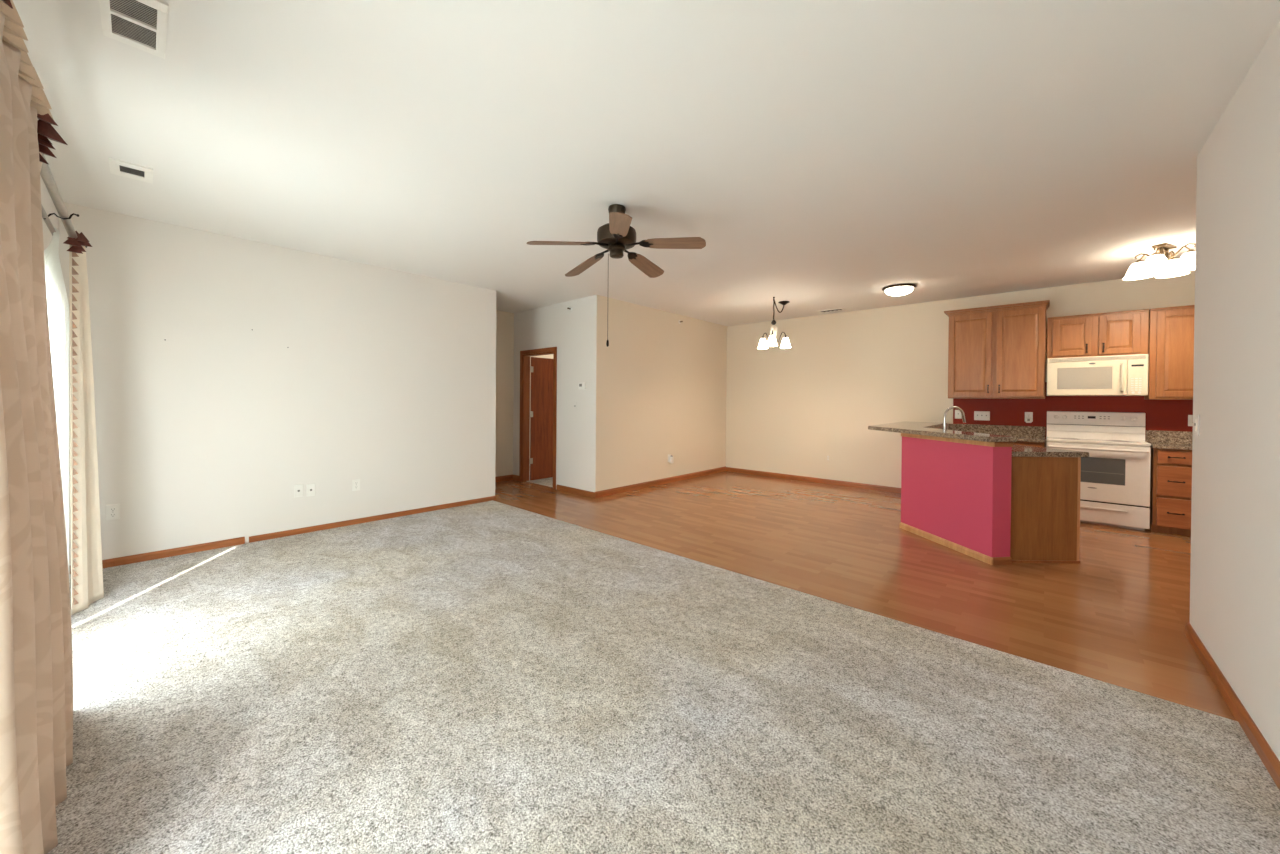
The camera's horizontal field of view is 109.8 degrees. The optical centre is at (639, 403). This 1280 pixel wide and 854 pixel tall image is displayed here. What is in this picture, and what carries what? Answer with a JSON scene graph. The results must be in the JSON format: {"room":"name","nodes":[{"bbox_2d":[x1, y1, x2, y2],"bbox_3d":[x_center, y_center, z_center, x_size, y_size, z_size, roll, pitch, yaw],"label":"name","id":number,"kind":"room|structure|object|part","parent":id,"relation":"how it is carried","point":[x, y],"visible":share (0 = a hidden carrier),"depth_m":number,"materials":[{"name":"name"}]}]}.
{"room":"empty living room","nodes":[
{"label":"empty living room","id":0,"kind":"room"},
{"bbox_2d":[40,175,58,251],"bbox_3d":[-3.724,-0.096,2.740,1.407,2.716,0.118,1,1,42],"label":"wall","id":1,"kind":"structure","parent":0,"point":[47,203],"depth_m":2.87,"materials":[{"name":"white paint"}]},
{"bbox_2d":[59,202,495,564],"bbox_3d":[-3.122,-0.103,4.543,0.118,2.716,3.600,1,1,42],"label":"wall","id":2,"kind":"structure","parent":0,"point":[385,379],"depth_m":4.12,"materials":[{"name":"white paint"}]},
{"bbox_2d":[106,504,119,520],"bbox_3d":[-4.039,0.833,3.448,0.009,0.118,0.072,1,1,42],"label":"wall outlet","id":3,"kind":"object","parent":2,"relation":"attached to","point":[112,511],"visible":1,"depth_m":3.45,"materials":[{"name":"white plastic"}]},
{"bbox_2d":[70,496,495,573],"bbox_3d":[-3.042,1.223,4.549,0.020,0.066,3.482,1,1,42],"label":"baseboard","id":4,"kind":"structure","parent":2,"relation":"attached to","point":[256,538],"depth_m":4.10,"materials":[{"name":"brown wood"}]},
{"bbox_2d":[294,484,302,496],"bbox_3d":[-3.262,0.837,4.301,0.017,0.118,0.072,1,1,42],"label":"cable jack","id":5,"kind":"object","parent":2,"relation":"attached to","point":[298,489],"visible":1,"depth_m":4.30,"materials":[{"name":"white plastic"}]},
{"bbox_2d":[306,483,314,495],"bbox_3d":[-3.197,0.842,4.373,0.017,0.118,0.072,1,1,42],"label":"cable jack","id":6,"kind":"object","parent":2,"relation":"attached to","point":[310,488],"visible":1,"depth_m":4.37,"materials":[{"name":"white plastic"}]},
{"bbox_2d":[352,479,359,490],"bbox_3d":[-2.941,0.846,4.663,0.009,0.118,0.072,1,1,42],"label":"wall outlet","id":7,"kind":"object","parent":2,"relation":"attached to","point":[356,482],"visible":1,"depth_m":4.66,"materials":[{"name":"white plastic"}]},
{"bbox_2d":[495,310,513,476],"bbox_3d":[-3.076,-0.114,6.315,0.118,2.716,2.885,1,1,42],"label":"wall","id":8,"kind":"structure","parent":0,"point":[504,320],"depth_m":7.22,"materials":[{"name":"beige paint"}]},
{"bbox_2d":[495,474,512,481],"bbox_3d":[-2.993,1.202,6.328,0.014,0.085,2.754,1,1,42],"label":"baseboard","id":9,"kind":"structure","parent":8,"relation":"attached to","point":[506,477],"depth_m":7.22,"materials":[{"name":"brown wood"}]},
{"bbox_2d":[513,304,554,475],"bbox_3d":[-2.207,-0.115,7.553,2.653,2.716,0.118,1,1,42],"label":"wall","id":10,"kind":"structure","parent":0,"point":[538,323],"depth_m":7.12,"materials":[{"name":"white paint"}]},
{"bbox_2d":[513,474,518,480],"bbox_3d":[-2.012,1.204,7.287,0.183,0.085,0.014,1,1,42],"label":"baseboard","id":11,"kind":"structure","parent":10,"relation":"attached to","point":[515,477],"depth_m":7.27,"materials":[{"name":"brown wood"}]},
{"bbox_2d":[519,347,556,488],"bbox_3d":[-1.533,0.209,6.932,0.936,2.086,0.136,1,1,42],"label":"trim","id":12,"kind":"structure","parent":10,"relation":"attached to","point":[524,440],"depth_m":7.16,"materials":[{"name":"brown wood"}]},
{"bbox_2d":[530,357,552,479],"bbox_3d":[-1.492,0.246,7.473,0.101,1.982,0.770,1,1,42],"label":"door","id":13,"kind":"structure","parent":10,"relation":"in","point":[541,369],"depth_m":7.36,"materials":[{"name":"brown wood"}]},
{"bbox_2d":[529,354,553,462],"bbox_3d":[-2.039,-0.127,9.620,0.131,2.716,3.410,1,1,42],"label":"wall","id":14,"kind":"structure","parent":0,"point":[550,356],"depth_m":9.48,"materials":[{"name":"beige paint"}]},
{"bbox_2d":[555,295,596,491],"bbox_3d":[-0.886,-0.097,6.359,0.910,2.716,0.118,1,1,42],"label":"wall","id":15,"kind":"structure","parent":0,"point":[576,329],"depth_m":6.27,"materials":[{"name":"white paint"}]},
{"bbox_2d":[556,484,594,497],"bbox_3d":[-0.908,1.224,6.289,0.827,0.075,0.014,1,1,42],"label":"baseboard","id":16,"kind":"structure","parent":15,"relation":"attached to","point":[558,487],"depth_m":6.27,"materials":[{"name":"brown wood"}]},
{"bbox_2d":[578,382,585,388],"bbox_3d":[-0.795,-0.242,6.178,0.130,0.095,0.028,1,1,42],"label":"thermostat","id":17,"kind":"object","parent":15,"relation":"attached to","point":[582,385],"visible":1,"depth_m":6.15,"materials":[{"name":"white plastic"}]},
{"bbox_2d":[13,0,1279,325],"bbox_3d":[0.258,-1.493,4.452,10.441,0.120,7.998,1,1,42],"label":"ceiling","id":18,"kind":"structure","parent":0,"point":[823,154],"depth_m":2.36,"materials":[{"name":"white paint"}]},
{"bbox_2d":[108,157,152,183],"bbox_3d":[-3.162,-1.445,2.799,0.262,0.010,0.180,1,1,42],"label":"ceiling vent","id":19,"kind":"object","parent":18,"relation":"in","point":[117,167],"visible":1,"depth_m":2.79,"materials":[{"name":"white plastic"}]},
{"bbox_2d":[99,0,167,58],"bbox_3d":[-1.882,-1.427,1.674,0.377,0.010,0.165,1,1,42],"label":"ceiling vent","id":20,"kind":"object","parent":18,"relation":"in","point":[140,24],"visible":1,"depth_m":1.69,"materials":[{"name":"white plastic"}]},
{"bbox_2d":[527,204,705,346],"bbox_3d":[-0.179,-0.921,3.311,1.212,1.016,1.228,1,1,42],"label":"ceiling fan","id":21,"kind":"object","parent":18,"relation":"hanging from","point":[616,236],"visible":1,"depth_m":3.21,"materials":[{"name":"brown wood"}]},
{"bbox_3d":[-0.563,-1.105,3.105,0.430,0.006,0.140,-8,13,-23],"label":"blade","id":22,"kind":"part","parent":21,"relation":"part of","materials":[{"name":"brown wood"}]},
{"bbox_3d":[-0.450,-1.094,3.597,0.140,0.006,0.430,-16,2,-42],"label":"blade","id":23,"kind":"part","parent":21,"relation":"part of","materials":[{"name":"brown wood"}]},
{"bbox_3d":[-0.334,-1.137,3.204,0.221,0.027,0.080,-8,13,-23],"label":"blade arm","id":24,"kind":"part","parent":21,"relation":"part of","materials":[{"name":"brown metal"}]},
{"bbox_3d":[-0.287,-1.132,3.410,0.080,0.027,0.221,-16,2,-42],"label":"blade arm","id":25,"kind":"part","parent":21,"relation":"part of","materials":[{"name":"brown metal"}]},
{"bbox_3d":[-0.153,-1.146,3.096,0.080,0.027,0.221,10,3,-6],"label":"blade arm","id":26,"kind":"part","parent":21,"relation":"part of","materials":[{"name":"brown metal"}]},
{"bbox_3d":[-0.131,-1.128,2.847,0.140,0.006,0.430,10,3,-6],"label":"blade","id":27,"kind":"part","parent":21,"relation":"part of","materials":[{"name":"brown wood"}]},
{"bbox_3d":[-0.077,-1.138,3.429,0.080,0.027,0.221,-17,-15,28],"label":"blade arm","id":28,"kind":"part","parent":21,"relation":"part of","materials":[{"name":"brown metal"}]},
{"bbox_3d":[0.006,-1.147,3.234,0.221,0.027,0.080,4,-12,13],"label":"blade arm","id":29,"kind":"part","parent":21,"relation":"part of","materials":[{"name":"brown metal"}]},
{"bbox_3d":[0.052,-1.109,3.642,0.140,0.006,0.430,-16,-15,28],"label":"blade","id":30,"kind":"part","parent":21,"relation":"part of","materials":[{"name":"brown wood"}]},
{"bbox_3d":[0.249,-1.130,3.178,0.430,0.006,0.140,4,-12,13],"label":"blade","id":31,"kind":"part","parent":21,"relation":"part of","materials":[{"name":"brown wood"}]},
{"bbox_2d":[758,297,790,348],"bbox_3d":[1.884,-1.093,6.128,0.618,0.676,0.421,0,0,-27],"label":"chandelier","id":32,"kind":"object","parent":18,"relation":"hanging from","point":[785,343],"visible":1,"depth_m":6.04,"materials":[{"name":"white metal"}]},
{"bbox_3d":[1.691,-0.826,6.191,0.140,0.138,0.140,1,1,42],"label":"lamp shade","id":33,"kind":"part","parent":32,"relation":"part of","materials":[{"name":"white glass"}]},
{"bbox_3d":[1.732,-0.823,5.896,0.140,0.138,0.140,1,1,42],"label":"lamp shade","id":34,"kind":"part","parent":32,"relation":"part of","materials":[{"name":"white glass"}]},
{"bbox_3d":[1.912,-1.262,6.200,0.025,0.288,0.396,1,0,37],"label":"swag cord","id":35,"kind":"part","parent":32,"relation":"part of","materials":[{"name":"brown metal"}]},
{"bbox_3d":[1.967,-0.823,6.079,0.140,0.138,0.140,1,1,42],"label":"lamp shade","id":36,"kind":"part","parent":32,"relation":"part of","materials":[{"name":"white glass"}]},
{"bbox_2d":[817,308,844,312],"bbox_3d":[2.924,-1.422,6.885,0.367,0.010,0.170,1,1,42],"label":"ceiling vent","id":37,"kind":"object","parent":18,"relation":"in","point":[835,309],"visible":1,"depth_m":6.87,"materials":[{"name":"white plastic"}]},
{"bbox_2d":[882,284,916,295],"bbox_3d":[3.151,-1.367,5.474,0.364,0.099,0.364,1,1,42],"label":"flush ceiling light","id":38,"kind":"object","parent":18,"relation":"attached to","point":[897,289],"visible":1,"depth_m":5.38,"materials":[{"name":"white glass"}]},
{"bbox_2d":[1123,243,1195,279],"bbox_3d":[4.640,-1.274,3.983,0.426,0.240,0.426,1,0,22],"label":"kitchen ceiling light","id":39,"kind":"object","parent":18,"relation":"attached to","point":[1166,266],"visible":0.93,"depth_m":3.95,"materials":[{"name":"glass"}]},
{"bbox_3d":[4.578,-1.223,4.129,0.204,0.134,0.204,0,0,-23],"label":"lamp shade","id":40,"kind":"part","parent":39,"relation":"part of","materials":[{"name":"white glass"}]},
{"bbox_3d":[4.598,-1.323,4.083,0.012,0.102,0.162,0,0,-23],"label":"arm","id":41,"kind":"part","parent":39,"relation":"part of","materials":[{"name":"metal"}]},
{"bbox_3d":[4.494,-1.222,3.922,0.204,0.134,0.204,0,0,-23],"label":"lamp shade","id":42,"kind":"part","parent":39,"relation":"part of","materials":[{"name":"white glass"}]},
{"bbox_3d":[4.641,-1.384,3.982,0.200,0.020,0.090,0,0,-23],"label":"ceiling plate","id":43,"kind":"part","parent":39,"relation":"part of","materials":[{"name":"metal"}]},
{"bbox_3d":[4.640,-1.322,3.983,0.132,0.108,0.030,0,0,-23],"label":"frame","id":44,"kind":"part","parent":39,"relation":"part of","materials":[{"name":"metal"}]},
{"bbox_3d":[4.785,-1.221,4.045,0.204,0.134,0.204,0,0,-23],"label":"lamp shade","id":45,"kind":"part","parent":39,"relation":"part of","materials":[{"name":"white glass"}]},
{"bbox_3d":[4.682,-1.321,3.882,0.012,0.102,0.162,0,0,-23],"label":"arm","id":46,"kind":"part","parent":39,"relation":"part of","materials":[{"name":"metal"}]},
{"bbox_3d":[4.701,-1.220,3.838,0.204,0.134,0.204,0,0,-23],"label":"lamp shade","id":47,"kind":"part","parent":39,"relation":"part of","materials":[{"name":"white glass"}]},
{"bbox_2d":[595,295,726,491],"bbox_3d":[0.475,-0.091,7.270,0.118,2.716,3.289,1,1,42],"label":"wall","id":48,"kind":"structure","parent":0,"point":[661,381],"depth_m":6.93,"materials":[{"name":"beige paint"}]},
{"bbox_2d":[595,466,725,497],"bbox_3d":[0.508,1.225,7.228,0.014,0.085,3.305,1,1,42],"label":"baseboard","id":49,"kind":"structure","parent":48,"relation":"attached to","point":[632,487],"depth_m":6.92,"materials":[{"name":"brown wood"}]},
{"bbox_2d":[669,455,673,462],"bbox_3d":[0.501,0.893,7.176,0.050,0.125,0.060,1,1,42],"label":"air freshener","id":50,"kind":"object","parent":48,"relation":"attached to","point":[671,457],"visible":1,"depth_m":7.16,"materials":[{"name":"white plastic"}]},
{"bbox_2d":[47,500,1279,853],"bbox_3d":[-0.910,1.343,2.511,6.154,0.126,3.555,1,1,42],"label":"floor","id":51,"kind":"structure","parent":0,"point":[488,677],"depth_m":1.82,"materials":[{"name":"grey carpet"}]},
{"bbox_2d":[494,463,1235,720],"bbox_3d":[0.850,1.341,5.151,10.441,0.124,6.164,1,1,42],"label":"floor","id":52,"kind":"structure","parent":0,"point":[1119,615],"depth_m":3.55,"materials":[{"name":"laminate"}]},
{"bbox_2d":[1013,441,1044,447],"bbox_3d":[4.424,0.877,5.600,0.904,0.865,0.464,1,1,42],"label":"base cabinet","id":53,"kind":"object","parent":52,"relation":"on","point":[1035,444],"visible":0.03,"depth_m":5.23,"materials":[{"name":"brown wood"}]},
{"bbox_2d":[948,424,1045,442],"bbox_3d":[4.406,0.360,5.622,0.981,0.164,0.449,1,1,42],"label":"countertop","id":54,"kind":"structure","parent":53,"relation":"on","point":[1023,433],"depth_m":5.67,"materials":[{"name":"brown stone"}]},
{"bbox_3d":[4.467,0.530,5.306,0.412,0.127,0.020,1,1,42],"label":"drawer","id":55,"kind":"part","parent":53,"relation":"part of","materials":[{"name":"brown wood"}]},
{"bbox_2d":[1010,456,1080,562],"bbox_3d":[3.264,0.871,4.219,0.587,0.875,1.127,0,0,-7],"label":"base cabinet","id":56,"kind":"object","parent":52,"relation":"on","point":[1045,491],"visible":0.57,"depth_m":3.70,"materials":[{"name":"brown wood"}]},
{"bbox_2d":[935,426,1088,456],"bbox_3d":[3.448,0.369,4.928,0.933,0.119,2.615,1,0,12],"label":"countertop","id":57,"kind":"structure","parent":56,"relation":"on","point":[1017,450],"depth_m":3.68,"materials":[{"name":"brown stone"}]},
{"bbox_2d":[943,406,965,429],"bbox_3d":[3.261,0.207,4.637,0.273,0.363,0.123,0,0,-7],"label":"faucet","id":58,"kind":"object","parent":57,"relation":"on","point":[951,407],"visible":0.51,"depth_m":4.66,"materials":[{"name":"silver metal"}]},
{"bbox_3d":[3.322,1.303,3.704,0.593,0.020,0.008,0,0,1],"label":"toe molding","id":59,"kind":"part","parent":56,"relation":"part of","materials":[{"name":"brown wood"}]},
{"bbox_2d":[1046,411,1150,530],"bbox_3d":[5.045,0.707,4.997,0.795,1.222,0.506,1,1,42],"label":"range","id":60,"kind":"object","parent":52,"relation":"on","point":[1115,475],"visible":0.91,"depth_m":4.84,"materials":[{"name":"white metal"}]},
{"bbox_3d":[4.897,0.492,4.831,0.763,0.030,0.062,1,1,42],"label":"handle","id":61,"kind":"part","parent":60,"relation":"part of","materials":[{"name":"white metal"}]},
{"bbox_2d":[1046,437,1150,445],"bbox_3d":[5.070,0.419,5.021,0.795,0.029,0.438,1,1,42],"label":"cooktop","id":62,"kind":"object","parent":60,"relation":"in","point":[1080,441],"depth_m":4.93,"materials":[{"name":"white metal"}]},
{"bbox_3d":[4.928,0.750,4.869,0.789,0.607,0.048,1,1,42],"label":"oven door","id":63,"kind":"part","parent":60,"relation":"part of","materials":[{"name":"white metal"}]},
{"bbox_3d":[4.921,1.176,4.868,0.789,0.215,0.058,1,1,42],"label":"drawer","id":64,"kind":"part","parent":60,"relation":"part of","materials":[{"name":"white metal"}]},
{"bbox_2d":[1149,447,1191,535],"bbox_3d":[5.675,0.894,4.470,0.812,0.865,0.464,1,1,42],"label":"base cabinet","id":65,"kind":"object","parent":52,"relation":"on","point":[1171,469],"visible":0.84,"depth_m":4.52,"materials":[{"name":"brown wood"}]},
{"bbox_2d":[1146,430,1192,449],"bbox_3d":[5.676,0.378,4.473,0.820,0.164,0.449,1,1,42],"label":"countertop","id":66,"kind":"structure","parent":65,"relation":"on","point":[1182,440],"depth_m":4.76,"materials":[{"name":"brown stone"}]},
{"bbox_3d":[5.358,1.101,4.500,0.255,0.288,0.020,1,1,42],"label":"drawer","id":67,"kind":"part","parent":65,"relation":"part of","materials":[{"name":"brown wood"}]},
{"bbox_3d":[5.360,0.782,4.498,0.255,0.299,0.020,1,1,42],"label":"drawer","id":68,"kind":"part","parent":65,"relation":"part of","materials":[{"name":"brown wood"}]},
{"bbox_3d":[5.362,0.541,4.497,0.255,0.131,0.020,1,1,42],"label":"drawer","id":69,"kind":"part","parent":65,"relation":"part of","materials":[{"name":"brown wood"}]},
{"bbox_2d":[901,427,1011,556],"bbox_3d":[3.272,0.805,5.029,0.703,0.998,2.842,1,0,25],"label":"wall","id":70,"kind":"structure","parent":0,"point":[958,493],"depth_m":3.98,"materials":[{"name":"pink paint"}]},
{"bbox_2d":[868,421,1016,441],"bbox_3d":[3.157,0.283,5.111,1.027,0.041,3.016,1,0,24],"label":"bar","id":71,"kind":"object","parent":70,"relation":"on","point":[919,428],"visible":1,"depth_m":4.38,"materials":[{"name":"brown stone"}]},
{"bbox_2d":[900,522,992,564],"bbox_3d":[2.789,1.276,4.177,0.015,0.058,1.078,0,0,-7],"label":"baseboard","id":72,"kind":"structure","parent":70,"relation":"attached to","point":[939,540],"depth_m":4.07,"materials":[{"name":"brown wood"}]},
{"bbox_2d":[901,433,994,446],"bbox_3d":[2.798,0.328,4.171,0.013,0.041,1.078,0,0,-7],"label":"trim","id":73,"kind":"structure","parent":70,"relation":"attached to","point":[982,443],"depth_m":4.05,"materials":[{"name":"brown wood"}]},
{"bbox_2d":[992,557,1011,564],"bbox_3d":[2.942,1.281,3.659,0.168,0.058,0.014,0,0,-7],"label":"baseboard","id":74,"kind":"structure","parent":70,"relation":"attached to","point":[996,560],"depth_m":3.65,"materials":[{"name":"brown wood"}]},
{"bbox_2d":[995,442,1012,446],"bbox_3d":[2.950,0.332,3.654,0.168,0.041,0.012,0,0,-7],"label":"trim","id":75,"kind":"structure","parent":70,"relation":"attached to","point":[997,444],"depth_m":3.65,"materials":[{"name":"brown wood"}]},
{"bbox_2d":[726,270,1194,487],"bbox_3d":[2.844,-0.073,7.422,10.323,2.716,0.122,1,1,42],"label":"wall","id":76,"kind":"structure","parent":0,"point":[842,374],"depth_m":6.79,"materials":[{"name":"beige paint"}]},
{"bbox_2d":[726,467,900,492],"bbox_3d":[2.844,1.248,7.334,3.338,0.075,0.014,1,1,42],"label":"baseboard","id":77,"kind":"structure","parent":76,"relation":"attached to","point":[746,471],"depth_m":7.28,"materials":[{"name":"brown wood"}]},
{"bbox_2d":[955,410,961,418],"bbox_3d":[4.271,0.146,6.039,0.075,0.118,0.014,1,1,42],"label":"light switch","id":78,"kind":"object","parent":76,"relation":"attached to","point":[958,415],"visible":0.88,"depth_m":6.04,"materials":[{"name":"white plastic"}]},
{"bbox_2d":[974,411,989,420],"bbox_3d":[4.460,0.162,5.869,0.165,0.118,0.014,1,1,42],"label":"light switch","id":79,"kind":"object","parent":76,"relation":"attached to","point":[978,415],"visible":1,"depth_m":5.87,"materials":[{"name":"white plastic"}]},
{"bbox_2d":[944,300,1049,398],"bbox_3d":[4.435,-0.625,5.633,1.015,1.127,0.406,1,1,42],"label":"upper cabinet","id":80,"kind":"object","parent":76,"relation":"attached to","point":[999,351],"visible":1,"depth_m":5.47,"materials":[{"name":"brown wood"}]},
{"bbox_3d":[4.155,-0.600,5.668,0.434,1.025,0.020,1,1,42],"label":"cabinet door","id":81,"kind":"part","parent":80,"relation":"part of","materials":[{"name":"brown wood"}]},
{"bbox_3d":[4.440,-1.159,5.630,1.015,0.058,0.402,1,1,42],"label":"crown molding","id":82,"kind":"part","parent":80,"relation":"part of","materials":[{"name":"brown wood"}]},
{"bbox_3d":[4.512,-0.595,5.346,0.434,1.025,0.020,1,1,42],"label":"cabinet door","id":83,"kind":"part","parent":80,"relation":"part of","materials":[{"name":"brown wood"}]},
{"bbox_2d":[1025,412,1032,421],"bbox_3d":[4.805,0.166,5.561,0.075,0.118,0.009,1,1,42],"label":"wall outlet","id":84,"kind":"object","parent":76,"relation":"attached to","point":[1027,414],"visible":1,"depth_m":5.56,"materials":[{"name":"white plastic"}]},
{"bbox_2d":[1026,417,1031,422],"bbox_3d":[4.790,0.206,5.546,0.056,0.065,0.032,1,1,42],"label":"plug adapter","id":85,"kind":"object","parent":84,"relation":"attached to","point":[1028,420],"visible":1,"depth_m":5.53,"materials":[{"name":"white plastic"}]},
{"bbox_2d":[1047,309,1148,357],"bbox_3d":[5.108,-0.753,5.059,0.787,0.477,0.353,1,1,42],"label":"upper cabinet","id":86,"kind":"object","parent":76,"relation":"attached to","point":[1120,332],"visible":0.94,"depth_m":4.93,"materials":[{"name":"brown wood"}]},
{"bbox_3d":[4.879,-0.747,5.085,0.319,0.413,0.020,1,1,42],"label":"cabinet door","id":87,"kind":"part","parent":86,"relation":"part of","materials":[{"name":"brown wood"}]},
{"bbox_2d":[1047,354,1148,395],"bbox_3d":[5.070,-0.300,5.027,0.778,0.427,0.449,1,1,42],"label":"microwave","id":88,"kind":"object","parent":86,"relation":"attached to","point":[1118,375],"visible":1,"depth_m":4.87,"materials":[{"name":"plastic"}]},
{"bbox_3d":[4.902,-0.276,4.951,0.622,0.369,0.024,1,1,42],"label":"door","id":89,"kind":"part","parent":88,"relation":"part of","materials":[{"name":"plastic"}]},
{"bbox_3d":[5.087,-0.274,4.744,0.026,0.303,0.051,1,1,42],"label":"handle","id":90,"kind":"part","parent":88,"relation":"part of","materials":[{"name":"plastic"}]},
{"bbox_3d":[5.189,-0.272,4.692,0.144,0.369,0.022,1,1,42],"label":"control panel","id":91,"kind":"part","parent":88,"relation":"part of","materials":[{"name":"plastic"}]},
{"bbox_3d":[5.124,-0.982,5.074,0.787,0.020,0.310,1,1,42],"label":"crown molding","id":92,"kind":"part","parent":86,"relation":"part of","materials":[{"name":"brown wood"}]},
{"bbox_3d":[5.152,-0.743,4.838,0.307,0.413,0.020,1,1,42],"label":"cabinet door","id":93,"kind":"part","parent":86,"relation":"part of","materials":[{"name":"brown wood"}]},
{"bbox_2d":[1144,305,1194,399],"bbox_3d":[5.729,-0.511,4.519,0.848,0.944,0.321,1,1,42],"label":"upper cabinet","id":94,"kind":"object","parent":76,"relation":"attached to","point":[1171,329],"visible":0.46,"depth_m":4.59,"materials":[{"name":"brown wood"}]},
{"bbox_3d":[5.737,-0.973,4.520,0.848,0.020,0.310,1,1,42],"label":"crown molding","id":95,"kind":"part","parent":94,"relation":"part of","materials":[{"name":"brown wood"}]},
{"bbox_2d":[1188,415,1192,425],"bbox_3d":[5.769,0.180,4.689,0.075,0.118,0.009,1,1,42],"label":"wall outlet","id":96,"kind":"object","parent":76,"relation":"attached to","point":[1190,417],"visible":0.41,"depth_m":4.70,"materials":[{"name":"white plastic"}]},
{"bbox_2d":[1190,20,1279,760],"bbox_3d":[1.662,-0.040,0.834,0.118,2.716,4.514,1,1,42],"label":"wall","id":97,"kind":"structure","parent":0,"point":[1235,563],"depth_m":1.91,"materials":[{"name":"white paint"}]},
{"bbox_2d":[1194,414,1199,435],"bbox_3d":[3.046,0.120,2.465,0.014,0.118,0.075,1,1,42],"label":"light switch","id":98,"kind":"object","parent":97,"relation":"attached to","point":[1197,417],"visible":1,"depth_m":2.44,"materials":[{"name":"white plastic"}]},
{"bbox_2d":[1185,623,1279,790],"bbox_3d":[1.641,1.281,0.931,0.016,0.072,4.396,1,1,42],"label":"baseboard","id":99,"kind":"structure","parent":97,"relation":"attached to","point":[1261,746],"depth_m":1.87,"materials":[{"name":"brown wood"}]},
{"bbox_3d":[-2.050,-1.016,1.228,3.085,0.829,0.118,1,1,42],"label":"wall","id":100,"kind":"structure","parent":0,"visible":0},
{"bbox_2d":[7,64,87,247],"bbox_3d":[-1.902,-0.983,1.293,4.577,0.080,0.176,1,1,42],"label":"curtain rod","id":101,"kind":"object","parent":100,"relation":"attached to","point":[45,173],"visible":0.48,"depth_m":2.27,"materials":[{"name":"grey metal"}]},
{"bbox_2d":[0,0,72,853],"bbox_3d":[-1.881,0.082,1.381,1.441,2.395,0.157,1,0,40],"label":"drape","id":102,"kind":"object","parent":101,"relation":"hanging from","point":[36,655],"visible":0.99,"depth_m":1.25,"materials":[{"name":"beige fabric"}]},
{"bbox_3d":[-1.843,-0.962,1.204,4.369,0.022,0.022,1,1,42],"label":"rod","id":103,"kind":"part","parent":101,"relation":"part of","materials":[{"name":"grey metal"}]},
{"bbox_2d":[44,227,69,586],"bbox_3d":[-2.854,0.132,2.163,1.579,2.264,0.078,1,1,42],"label":"window","id":104,"kind":"structure","parent":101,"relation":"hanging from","point":[57,300],"depth_m":2.42,"materials":[{"name":"white glass"}]},
{"bbox_2d":[64,230,103,614],"bbox_3d":[-3.451,0.095,2.776,0.121,2.313,0.312,0,0,-29],"label":"drape","id":105,"kind":"object","parent":101,"relation":"hanging from","point":[86,547],"visible":1,"depth_m":2.76,"materials":[{"name":"beige fabric"}]}
]}

